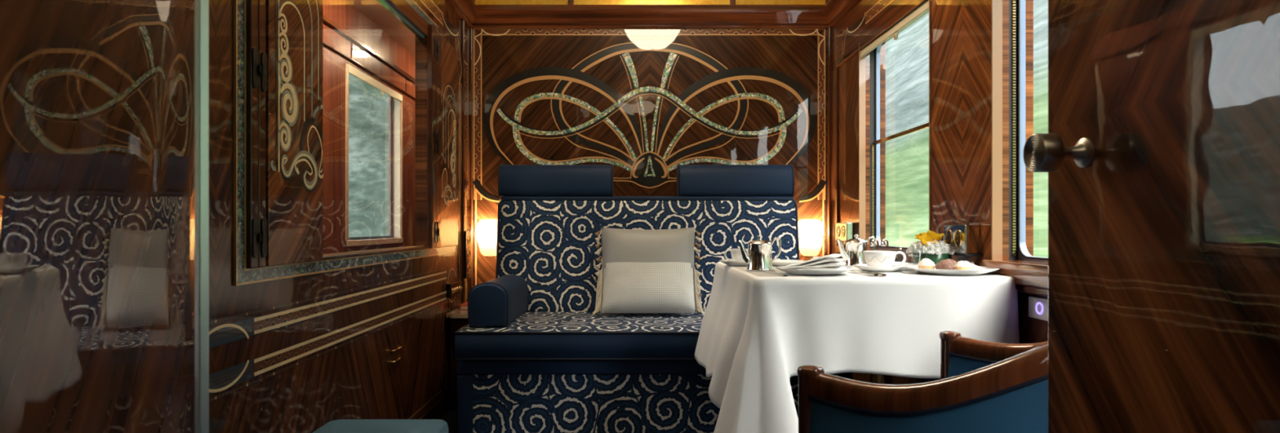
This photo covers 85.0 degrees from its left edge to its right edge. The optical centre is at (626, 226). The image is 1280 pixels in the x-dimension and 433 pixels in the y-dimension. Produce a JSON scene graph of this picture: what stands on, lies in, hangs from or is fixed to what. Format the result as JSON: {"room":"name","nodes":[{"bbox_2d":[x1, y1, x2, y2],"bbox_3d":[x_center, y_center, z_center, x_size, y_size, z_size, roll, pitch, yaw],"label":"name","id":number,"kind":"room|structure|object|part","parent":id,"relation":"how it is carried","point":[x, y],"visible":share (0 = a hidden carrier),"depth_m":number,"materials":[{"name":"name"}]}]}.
{"room":"train carriage","nodes":[
{"label":"train carriage","id":0,"kind":"room"},
{"bbox_2d":[208,0,462,432],"bbox_3d":[-0.866,-0.310,0.575,0.063,2.360,6.350,0,0,0],"label":"wall","id":1,"kind":"structure","parent":0,"point":[302,354],"depth_m":1.95,"materials":[{"name":"brown wood"}]},
{"bbox_2d":[233,0,455,285],"bbox_3d":[-0.854,-0.384,2.467,0.078,1.023,1.925,0,0,0],"label":"window frame","id":2,"kind":"structure","parent":1,"relation":"in","point":[250,56],"depth_m":1.59,"materials":[{"name":"brown wood"}]},
{"bbox_2d":[266,0,323,266],"bbox_3d":[-0.837,-0.383,1.760,0.021,0.950,0.291,0,0,0],"label":"shutter","id":3,"kind":"object","parent":2,"relation":"attached to","point":[294,28],"visible":0.98,"depth_m":1.75,"materials":[{"name":"brown wood"}]},
{"bbox_3d":[-0.866,-0.386,2.435,0.055,0.959,1.060,0,0,0],"label":"rail","id":4,"kind":"part","parent":2,"relation":"part of","materials":[{"name":"brown wood"}]},
{"bbox_2d":[440,35,457,247],"bbox_3d":[-0.837,-0.383,3.272,0.021,0.950,0.316,0,0,0],"label":"wall panel","id":5,"kind":"object","parent":2,"relation":"attached to","point":[449,55],"visible":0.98,"depth_m":3.26,"materials":[{"name":"brown wood"}]},
{"bbox_2d":[389,356,402,363],"bbox_3d":[-0.839,0.485,2.545,0.019,0.006,0.096,0,0,0],"label":"brass pull","id":6,"kind":"object","parent":1,"relation":"attached to","point":[398,357],"visible":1,"depth_m":2.53,"materials":[{"name":"brown metal"}]},
{"bbox_2d":[389,346,402,351],"bbox_3d":[-0.839,0.445,2.545,0.019,0.006,0.096,0,0,0],"label":"brass pull","id":7,"kind":"object","parent":1,"relation":"attached to","point":[399,347],"visible":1,"depth_m":2.53,"materials":[{"name":"brown metal"}]},
{"bbox_2d":[417,389,450,420],"bbox_3d":[-0.842,0.825,2.525,0.012,0.090,2.450,0,0,0],"label":"baseboard","id":8,"kind":"structure","parent":1,"relation":"attached to","point":[442,407],"depth_m":3.13,"materials":[{"name":"brown wood"}]},
{"bbox_2d":[446,280,462,298],"bbox_3d":[-0.828,0.304,3.375,0.038,0.068,0.200,0,0,0],"label":"control panel","id":9,"kind":"object","parent":1,"relation":"attached to","point":[454,289],"visible":1,"depth_m":3.32,"materials":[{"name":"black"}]},
{"bbox_2d":[446,0,478,27],"bbox_3d":[-0.815,-1.123,0.625,0.066,0.115,6.250,0,0,0],"label":"trim","id":10,"kind":"structure","parent":1,"relation":"attached to","point":[467,10],"depth_m":3.54,"materials":[{"name":"brown wood"}]},
{"bbox_2d":[462,19,472,303],"bbox_3d":[-0.837,-0.098,3.670,0.022,1.935,0.160,0,0,0],"label":"trim","id":11,"kind":"structure","parent":1,"relation":"attached to","point":[467,32],"depth_m":3.66,"materials":[{"name":"brown wood"}]},
{"bbox_2d":[464,231,471,279],"bbox_3d":[-0.828,0.147,3.645,0.015,0.246,0.120,0,0,0],"label":"panel","id":12,"kind":"object","parent":1,"relation":"attached to","point":[467,233],"visible":1,"depth_m":3.61,"materials":[{"name":"brown wood"}]},
{"bbox_2d":[323,0,415,254],"bbox_3d":[-1.640,-0.280,2.000,0.080,2.300,9.200,0,0,0],"label":"wall","id":13,"kind":"structure","parent":0,"point":[341,12],"depth_m":4.05,"materials":[{"name":"brown wood"}]},
{"bbox_2d":[323,15,415,99],"bbox_3d":[-1.590,-1.032,2.000,0.020,0.145,9.200,0,0,0],"label":"trim","id":14,"kind":"structure","parent":13,"relation":"attached to","point":[326,20],"depth_m":4.23,"materials":[{"name":"brown wood"}]},
{"bbox_2d":[345,63,403,247],"bbox_3d":[-1.624,-0.407,4.465,0.072,1.045,0.990,0,0,0],"label":"window","id":15,"kind":"structure","parent":13,"relation":"in","point":[397,237],"depth_m":4.92,"materials":[{"name":"glass"},{"name":"mahogany"},{"name":"maple"}]},
{"bbox_2d":[348,64,402,102],"bbox_3d":[-1.593,-0.891,4.465,0.010,0.078,0.950,0,0,0],"label":"blind","id":16,"kind":"object","parent":15,"relation":"attached to","point":[353,71],"visible":1,"depth_m":4.41,"materials":[{"name":"beige fabric"}]},
{"bbox_2d":[346,0,415,56],"bbox_3d":[-1.289,-1.310,2.000,0.782,0.040,9.200,0,0,0],"label":"ceiling","id":17,"kind":"structure","parent":0,"point":[373,10],"depth_m":4.39,"materials":[{"name":"beige wood"}]},
{"bbox_2d":[440,409,457,432],"bbox_3d":[-0.240,0.895,2.000,2.920,0.050,9.200,0,0,0],"label":"floor","id":18,"kind":"structure","parent":0,"point":[450,418],"depth_m":3.13,"materials":[{"name":"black carpet"}]},
{"bbox_2d":[0,0,208,432],"bbox_3d":[-0.434,-0.198,0.578,0.041,2.105,0.391,0,0,-12],"label":"door","id":19,"kind":"structure","parent":18,"relation":"on","point":[104,104],"depth_m":0.54,"materials":[{"name":"brown wood"}]},
{"bbox_2d":[312,419,448,432],"bbox_3d":[-0.586,0.671,1.417,0.300,0.397,0.637,0,0,0],"label":"footstool","id":20,"kind":"object","parent":18,"relation":"on","point":[341,426],"visible":1,"depth_m":1.66,"materials":[{"name":"teal fabric"}]},
{"bbox_2d":[446,307,468,410],"bbox_3d":[-0.745,0.637,3.473,0.180,0.466,0.495,0,0,0],"label":"corner shelf","id":21,"kind":"object","parent":18,"relation":"on","point":[459,318],"visible":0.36,"depth_m":3.30,"materials":[{"name":"brown wood"}]},
{"bbox_2d":[458,302,467,310],"bbox_3d":[-0.755,0.393,3.467,0.114,0.022,0.175,0,0,0],"label":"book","id":22,"kind":"object","parent":21,"relation":"on","point":[464,306],"visible":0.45,"depth_m":3.38,"materials":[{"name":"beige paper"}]},
{"bbox_2d":[453,164,853,432],"bbox_3d":[0.115,0.275,3.252,1.624,1.189,0.925,0,0,0],"label":"sofa","id":23,"kind":"object","parent":18,"relation":"on","point":[560,366],"visible":0.69,"depth_m":3.14,"materials":[{"name":"blue fabric"}]},
{"bbox_2d":[467,275,528,328],"bbox_3d":[-0.569,0.325,3.131,0.176,0.189,0.529,0,0,0],"label":"bolster","id":24,"kind":"object","parent":23,"relation":"on","point":[496,303],"visible":1,"depth_m":2.87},
{"bbox_3d":[0.115,0.476,3.120,1.624,0.117,0.660,0,0,0],"label":"seat","id":25,"kind":"part","parent":23,"relation":"part of","materials":[{"name":"blue fabric"}]},
{"bbox_3d":[0.105,-0.141,3.607,1.470,0.022,0.215,0,0,0],"label":"rail","id":26,"kind":"part","parent":23,"relation":"part of","materials":[{"name":"blue fabric"}]},
{"bbox_3d":[0.105,0.152,3.533,1.490,0.575,0.255,0,0,0],"label":"backrest","id":27,"kind":"part","parent":23,"relation":"part of","materials":[{"name":"blue fabric"}]},
{"bbox_2d":[592,227,704,315],"bbox_3d":[0.102,0.206,3.287,0.521,0.405,0.199,0,0,0],"label":"throw pillow","id":28,"kind":"object","parent":23,"relation":"on","point":[642,271],"visible":0.99,"depth_m":3.23,"materials":[{"name":"white fabric"}]},
{"bbox_3d":[0.102,0.283,3.243,0.442,0.237,0.112,0,0,0],"label":"cream panel","id":29,"kind":"part","parent":28,"relation":"part of","materials":[{"name":"beige fabric"}]},
{"bbox_3d":[0.115,0.718,2.844,1.484,0.245,0.042,0,0,0],"label":"panel","id":30,"kind":"part","parent":23,"relation":"part of","materials":[{"name":"blue fabric"}]},
{"bbox_2d":[796,330,1048,432],"bbox_3d":[0.730,0.504,1.331,0.674,0.741,0.522,0,0,-43],"label":"armchair","id":31,"kind":"object","parent":18,"relation":"on","point":[984,386],"visible":0.66,"depth_m":1.14,"materials":[{"name":"blue fabric"}]},
{"bbox_3d":[0.340,0.564,1.289,0.049,0.613,0.049,0,0,0],"label":"arm post","id":32,"kind":"part","parent":31,"relation":"part of","materials":[{"name":"brown wood"}]},
{"bbox_3d":[0.740,0.422,1.320,0.667,0.496,0.491,0,0,-43],"label":"panel","id":33,"kind":"part","parent":31,"relation":"part of","materials":[{"name":"teal fabric"}]},
{"bbox_3d":[0.796,0.564,1.717,0.049,0.613,0.049,0,0,0],"label":"arm post","id":34,"kind":"part","parent":31,"relation":"part of","materials":[{"name":"brown wood"}]},
{"bbox_3d":[0.727,0.342,1.334,0.593,0.336,0.454,0,0,-43],"label":"panel","id":35,"kind":"part","parent":31,"relation":"part of","materials":[{"name":"teal fabric"}]},
{"bbox_2d":[870,280,1018,385],"bbox_3d":[0.713,0.506,2.308,0.711,0.727,0.823,0,0,0],"label":"table","id":36,"kind":"object","parent":18,"relation":"on","point":[874,379],"visible":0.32,"depth_m":2.33,"materials":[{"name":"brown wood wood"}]},
{"bbox_2d":[693,262,1019,432],"bbox_3d":[0.656,0.376,2.229,0.863,0.477,0.982,0,0,0],"label":"tablecloth","id":37,"kind":"object","parent":36,"relation":"on","point":[757,328],"visible":0.89,"depth_m":1.88,"materials":[{"name":"white fabric"}]},
{"bbox_2d":[719,259,747,266],"bbox_3d":[0.402,0.127,2.440,0.156,0.018,0.156,0,0,0],"label":"saucer","id":38,"kind":"object","parent":37,"relation":"on","point":[732,263],"visible":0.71,"depth_m":2.39,"materials":[{"name":"white ceramic"}]},
{"bbox_2d":[724,248,747,262],"bbox_3d":[0.398,0.104,2.434,0.080,0.052,0.094,0,0,39],"label":"teacup","id":39,"kind":"object","parent":38,"relation":"on","point":[736,255],"visible":0.61,"depth_m":2.42,"materials":[{"name":"white ceramic"}]},
{"bbox_3d":[0.354,0.099,2.427,0.033,0.041,0.007,0,0,-15],"label":"handle","id":40,"kind":"part","parent":39,"relation":"part of","materials":[{"name":"white ceramic"}]},
{"bbox_2d":[737,235,781,271],"bbox_3d":[0.410,0.081,2.168,0.120,0.110,0.080,0,0,-35],"label":"coffee pot","id":41,"kind":"object","parent":37,"relation":"on","point":[758,257],"visible":0.98,"depth_m":2.14,"materials":[{"name":"silver metal"}]},
{"bbox_3d":[0.367,0.078,2.166,0.047,0.076,0.025,0,0,0],"label":"spout","id":42,"kind":"part","parent":41,"relation":"part of","materials":[{"name":"silver metal"}]},
{"bbox_3d":[0.414,0.039,2.170,0.071,0.026,0.071,0,0,0],"label":"lid","id":43,"kind":"part","parent":41,"relation":"part of","materials":[{"name":"silver metal"}]},
{"bbox_3d":[0.463,0.072,2.170,0.036,0.078,0.009,0,0,0],"label":"handle","id":44,"kind":"part","parent":41,"relation":"part of","materials":[{"name":"silver metal"}]},
{"bbox_2d":[763,269,787,276],"bbox_3d":[0.424,0.130,1.988,0.019,0.012,0.177,0,0,-6],"label":"fork","id":45,"kind":"object","parent":37,"relation":"on","point":[765,270],"visible":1,"depth_m":2.00,"materials":[{"name":"silver metal"}]},
{"bbox_2d":[772,259,805,266],"bbox_3d":[0.545,0.127,2.420,0.156,0.018,0.156,0,0,0],"label":"plate","id":46,"kind":"object","parent":37,"relation":"on","point":[778,263],"visible":0.63,"depth_m":2.37,"materials":[{"name":"white ceramic"}]},
{"bbox_2d":[775,266,853,275],"bbox_3d":[0.537,0.127,2.005,0.216,0.018,0.216,0,0,0],"label":"dinner plate","id":47,"kind":"object","parent":37,"relation":"on","point":[811,273],"visible":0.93,"depth_m":1.93,"materials":[{"name":"white ceramic"}]},
{"bbox_2d":[785,253,846,270],"bbox_3d":[0.549,0.104,2.026,0.163,0.049,0.102,0,0,24],"label":"napkin","id":48,"kind":"object","parent":47,"relation":"on","point":[829,262],"visible":0.95,"depth_m":1.99,"materials":[{"name":"fabric"}]},
{"bbox_2d":[836,234,875,266],"bbox_3d":[0.786,0.081,2.398,0.120,0.110,0.080,0,0,-35],"label":"coffee pot","id":49,"kind":"object","parent":37,"relation":"on","point":[853,254],"visible":0.8,"depth_m":2.37,"materials":[{"name":"silver metal"}]},
{"bbox_3d":[0.743,0.078,2.396,0.047,0.076,0.025,0,0,0],"label":"spout","id":50,"kind":"part","parent":49,"relation":"part of","materials":[{"name":"silver metal"}]},
{"bbox_3d":[0.790,0.039,2.400,0.071,0.026,0.071,0,0,0],"label":"lid","id":51,"kind":"part","parent":49,"relation":"part of","materials":[{"name":"silver metal"}]},
{"bbox_3d":[0.839,0.072,2.400,0.036,0.078,0.009,0,0,0],"label":"handle","id":52,"kind":"part","parent":49,"relation":"part of","materials":[{"name":"silver metal"}]},
{"bbox_2d":[848,271,878,276],"bbox_3d":[0.673,0.132,1.999,0.014,0.008,0.198,0,0,-4],"label":"knife","id":53,"kind":"object","parent":37,"relation":"on","point":[862,273],"visible":0.92,"depth_m":1.94,"materials":[{"name":"silver metal"}]},
{"bbox_2d":[854,270,886,276],"bbox_3d":[0.695,0.132,1.997,0.014,0.008,0.198,0,0,-4],"label":"knife","id":54,"kind":"object","parent":37,"relation":"on","point":[878,273],"visible":0.65,"depth_m":1.93,"materials":[{"name":"silver metal"}]},
{"bbox_2d":[870,239,879,246],"bbox_3d":[0.870,0.089,2.450,0.033,0.094,0.033,0,0,22],"label":"shaker","id":55,"kind":"object","parent":37,"relation":"on","point":[872,240],"visible":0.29,"depth_m":2.44,"materials":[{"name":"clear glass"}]},
{"bbox_2d":[853,263,906,271],"bbox_3d":[0.776,0.127,2.140,0.158,0.018,0.158,0,0,0],"label":"saucer","id":56,"kind":"object","parent":37,"relation":"on","point":[864,267],"visible":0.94,"depth_m":2.09,"materials":[{"name":"white ceramic"}]},
{"bbox_2d":[862,250,906,266],"bbox_3d":[0.780,0.103,2.135,0.097,0.055,0.109,0,0,-40],"label":"teacup","id":57,"kind":"object","parent":56,"relation":"on","point":[872,258],"visible":0.84,"depth_m":2.11,"materials":[{"name":"white ceramic"}]},
{"bbox_3d":[0.833,0.097,2.128,0.035,0.043,0.008,0,0,12],"label":"handle","id":58,"kind":"part","parent":57,"relation":"part of","materials":[{"name":"white ceramic"}]},
{"bbox_2d":[880,238,888,246],"bbox_3d":[0.913,0.089,2.470,0.030,0.094,0.030,0,0,22],"label":"shaker","id":59,"kind":"object","parent":37,"relation":"on","point":[884,242],"visible":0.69,"depth_m":2.46,"materials":[{"name":"silver metal"}]},
{"bbox_2d":[892,263,917,271],"bbox_3d":[0.865,0.127,2.200,0.140,0.018,0.140,0,0,0],"label":"plate","id":60,"kind":"object","parent":37,"relation":"on","point":[903,264],"visible":0.37,"depth_m":2.15,"materials":[{"name":"white ceramic"}]},
{"bbox_2d":[906,230,955,265],"bbox_3d":[0.995,0.074,2.284,0.146,0.124,0.149,0,0,10],"label":"flower arrangement","id":61,"kind":"object","parent":37,"relation":"on","point":[935,250],"visible":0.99,"depth_m":2.25,"materials":[{"name":"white plant"}]},
{"bbox_3d":[1.000,0.107,2.285,0.116,0.058,0.116,0,0,0],"label":"pot","id":62,"kind":"part","parent":61,"relation":"part of","materials":[{"name":"green ceramic"}]},
{"bbox_2d":[904,265,999,275],"bbox_3d":[0.936,0.127,2.015,0.248,0.018,0.248,0,0,0],"label":"plate","id":63,"kind":"object","parent":37,"relation":"on","point":[982,270],"visible":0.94,"depth_m":1.94,"materials":[{"name":"white ceramic"}]},
{"bbox_2d":[917,258,935,269],"bbox_3d":[0.873,0.112,2.029,0.048,0.040,0.047,0,0,0],"label":"cream puff","id":64,"kind":"object","parent":63,"relation":"on","point":[927,264],"visible":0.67,"depth_m":2.02,"materials":[{"name":"white food"}]},
{"bbox_2d":[934,259,954,270],"bbox_3d":[0.914,0.114,2.003,0.052,0.037,0.050,0,0,0],"label":"chocolate ball","id":65,"kind":"object","parent":63,"relation":"on","point":[944,264],"visible":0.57,"depth_m":1.99,"materials":[{"name":"brown food"}]},
{"bbox_2d":[946,258,956,266],"bbox_3d":[0.947,0.113,2.048,0.047,0.038,0.044,0,0,0],"label":"chocolate ball","id":66,"kind":"object","parent":63,"relation":"on","point":[952,261],"visible":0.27,"depth_m":2.04,"materials":[{"name":"food"}]},
{"bbox_2d":[953,261,973,270],"bbox_3d":[0.964,0.115,1.995,0.053,0.034,0.043,0,0,0],"label":"cream puff","id":67,"kind":"object","parent":63,"relation":"on","point":[961,265],"visible":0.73,"depth_m":1.98,"materials":[{"name":"white food"}]},
{"bbox_2d":[970,263,978,270],"bbox_3d":[0.999,0.119,2.031,0.041,0.025,0.037,0,0,0],"label":"cream puff","id":68,"kind":"object","parent":63,"relation":"on","point":[975,267],"visible":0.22,"depth_m":2.02,"materials":[{"name":"white food"}]},
{"bbox_2d":[1022,0,1279,432],"bbox_3d":[0.539,-0.198,0.507,0.102,2.105,0.814,0,0,0],"label":"door","id":69,"kind":"structure","parent":18,"relation":"on","point":[1159,153],"depth_m":0.72,"materials":[{"name":"brown wood"}]},
{"bbox_3d":[0.519,-0.088,0.838,0.062,0.047,0.047,0,0,0],"label":"handle","id":70,"kind":"part","parent":69,"relation":"part of","materials":[{"name":"silver metal"}]},
{"bbox_2d":[472,28,827,287],"bbox_3d":[0.161,-0.310,3.773,2.118,2.360,0.053,0,0,0],"label":"wall","id":71,"kind":"structure","parent":0,"point":[645,103],"depth_m":3.75,"materials":[{"name":"brown wood"}]},
{"bbox_2d":[476,219,497,257],"bbox_3d":[-0.724,0.062,3.709,0.151,0.200,0.079,0,0,0],"label":"wall lamp","id":72,"kind":"object","parent":71,"relation":"attached to","point":[486,229],"visible":0.71,"depth_m":3.68,"materials":[{"name":"white glass"}]},
{"bbox_2d":[475,0,568,4],"bbox_3d":[-0.562,-1.300,3.742,0.499,0.236,0.008,0,0,0],"label":"frieze panel","id":73,"kind":"object","parent":71,"relation":"attached to","point":[477,2],"visible":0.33,"depth_m":3.74,"materials":[{"name":"orange mirror"}]},
{"bbox_2d":[471,4,828,28],"bbox_3d":[0.126,-1.123,3.717,1.948,0.115,0.066,0,0,0],"label":"trim","id":74,"kind":"structure","parent":71,"relation":"attached to","point":[487,16],"depth_m":3.71,"materials":[{"name":"brown wood"}]},
{"bbox_2d":[472,0,827,4],"bbox_3d":[0.126,-1.335,3.732,1.948,0.310,0.035,0,0,0],"label":"trim","id":75,"kind":"structure","parent":71,"relation":"attached to","point":[570,2],"depth_m":3.72,"materials":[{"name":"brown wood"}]},
{"bbox_2d":[573,0,728,4],"bbox_3d":[0.135,-1.300,3.742,0.831,0.236,0.008,0,0,0],"label":"frieze panel","id":76,"kind":"object","parent":71,"relation":"attached to","point":[575,2],"visible":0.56,"depth_m":3.74,"materials":[{"name":"yellow glass"}]},
{"bbox_2d":[735,0,825,4],"bbox_3d":[0.823,-1.300,3.742,0.482,0.236,0.008,0,0,0],"label":"frieze panel","id":77,"kind":"object","parent":71,"relation":"attached to","point":[737,2],"visible":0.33,"depth_m":3.74,"materials":[{"name":"orange glass"}]},
{"bbox_2d":[798,219,824,257],"bbox_3d":[0.980,0.062,3.709,0.151,0.200,0.079,0,0,0],"label":"wall lamp","id":78,"kind":"object","parent":71,"relation":"attached to","point":[811,232],"visible":0.95,"depth_m":3.68,"materials":[{"name":"white glass"}]},
{"bbox_2d":[832,10,1048,385],"bbox_3d":[1.160,-0.310,0.575,0.120,2.360,6.350,0,0,0],"label":"wall","id":79,"kind":"structure","parent":0,"point":[848,71],"depth_m":3.39,"materials":[{"name":"brown wood"}]},
{"bbox_2d":[827,26,838,258],"bbox_3d":[1.089,-0.098,3.685,0.022,1.935,0.130,0,0,0],"label":"trim","id":80,"kind":"structure","parent":79,"relation":"attached to","point":[833,75],"depth_m":3.70,"materials":[{"name":"brown wood"}]},
{"bbox_2d":[822,0,859,26],"bbox_3d":[1.067,-1.123,0.625,0.066,0.115,6.250,0,0,0],"label":"trim","id":81,"kind":"structure","parent":79,"relation":"attached to","point":[833,11],"depth_m":3.54,"materials":[{"name":"brown wood"}]},
{"bbox_2d":[835,222,856,241],"bbox_3d":[1.074,0.025,3.428,0.052,0.089,0.185,0,0,0],"label":"box","id":82,"kind":"object","parent":79,"relation":"attached to","point":[845,232],"visible":0.99,"depth_m":3.36,"materials":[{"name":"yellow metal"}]},
{"bbox_2d":[835,245,913,262],"bbox_3d":[1.091,0.117,3.070,0.018,0.035,1.100,0,0,0],"label":"trim","id":83,"kind":"structure","parent":79,"relation":"attached to","point":[899,256],"depth_m":2.76,"materials":[{"name":"brown wood"}]},
{"bbox_2d":[833,0,926,69],"bbox_3d":[1.095,-0.953,2.145,0.009,0.245,3.090,0,0,0],"label":"trim","id":84,"kind":"structure","parent":79,"relation":"attached to","point":[867,20],"depth_m":3.21,"materials":[{"name":"brown wood"}]},
{"bbox_2d":[858,0,931,263],"bbox_3d":[1.139,-0.355,2.905,0.102,1.020,0.770,0,0,0],"label":"window","id":85,"kind":"structure","parent":79,"relation":"in","point":[869,141],"depth_m":3.28,"materials":[{"name":"brown wood"}]},
{"bbox_3d":[1.109,-0.355,3.287,0.030,1.020,0.006,0,0,0],"label":"casing","id":86,"kind":"part","parent":85,"relation":"part of","materials":[{"name":"brown wood"}]},
{"bbox_2d":[860,0,928,57],"bbox_3d":[1.113,-0.815,2.907,0.029,0.097,0.758,0,0,0],"label":"roller blind","id":87,"kind":"object","parent":85,"relation":"attached to","point":[894,30],"visible":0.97,"depth_m":2.85,"materials":[{"name":"beige fabric"}]},
{"bbox_3d":[1.168,-0.393,2.907,0.012,0.018,0.754,0,0,0],"label":"meeting rail","id":88,"kind":"part","parent":85,"relation":"part of","materials":[{"name":"brown wood"}]},
{"bbox_3d":[1.109,-0.355,2.523,0.030,1.020,0.006,0,0,0],"label":"casing","id":89,"kind":"part","parent":85,"relation":"part of","materials":[{"name":"brown wood"}]},
{"bbox_2d":[982,259,1048,297],"bbox_3d":[1.077,0.139,1.538,0.045,0.082,1.075,0,0,0],"label":"trim","id":90,"kind":"structure","parent":79,"relation":"attached to","point":[1032,278],"depth_m":1.85,"materials":[{"name":"brown wood"}]},
{"bbox_2d":[991,0,1048,264],"bbox_3d":[1.139,-0.355,1.557,0.102,1.020,1.074,0,0,0],"label":"window","id":91,"kind":"structure","parent":79,"relation":"in","point":[1008,243],"depth_m":2.09,"materials":[{"name":"beige wood"}]},
{"bbox_3d":[1.109,-0.355,2.091,0.030,1.020,0.006,0,0,0],"label":"casing","id":92,"kind":"part","parent":91,"relation":"part of","materials":[{"name":"brown wood"}]},
{"bbox_2d":[1017,293,1048,343],"bbox_3d":[1.094,0.328,1.538,0.012,0.285,1.075,0,0,0],"label":"trim","id":93,"kind":"structure","parent":79,"relation":"attached to","point":[1031,331],"depth_m":1.90,"materials":[{"name":"brown wood"}]},
{"bbox_2d":[1028,296,1048,321],"bbox_3d":[1.086,0.216,1.837,0.011,0.057,0.095,0,0,0],"label":"light switch","id":94,"kind":"object","parent":79,"relation":"attached to","point":[1037,307],"visible":0.88,"depth_m":1.84,"materials":[{"name":"white plastic"}]},
{"bbox_2d":[931,0,1033,266],"bbox_3d":[1.160,-0.355,2.307,0.120,1.020,0.426,0,0,0],"label":"wall","id":95,"kind":"structure","parent":0,"point":[961,29],"depth_m":2.26,"materials":[{"name":"brown wood"}]},
{"bbox_2d":[943,224,983,257],"bbox_3d":[1.074,0.043,2.240,0.052,0.098,0.180,0,0,0],"label":"wall socket","id":96,"kind":"object","parent":95,"relation":"attached to","point":[964,239],"visible":0.96,"depth_m":2.18,"materials":[{"name":"silver metal"}]},
{"label":"outside","id":97,"kind":"structure","parent":0,"visible":0},
{"bbox_2d":[348,73,388,237],"bbox_3d":[-63.056,-11.632,53.500,121.711,27.204,267.000,0,0,0],"label":"hillside","id":98,"kind":"structure","parent":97,"point":[368,110],"depth_m":29.25,"materials":[{"name":"green plant"}]},
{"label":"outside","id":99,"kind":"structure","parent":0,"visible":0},
{"bbox_2d":[885,0,1048,257],"bbox_3d":[37.592,-33.548,88.500,71.184,71.037,297.000,0,0,0],"label":"hillside","id":100,"kind":"structure","parent":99,"point":[907,57],"depth_m":31.21,"materials":[{"name":"green plant"}]}
]}

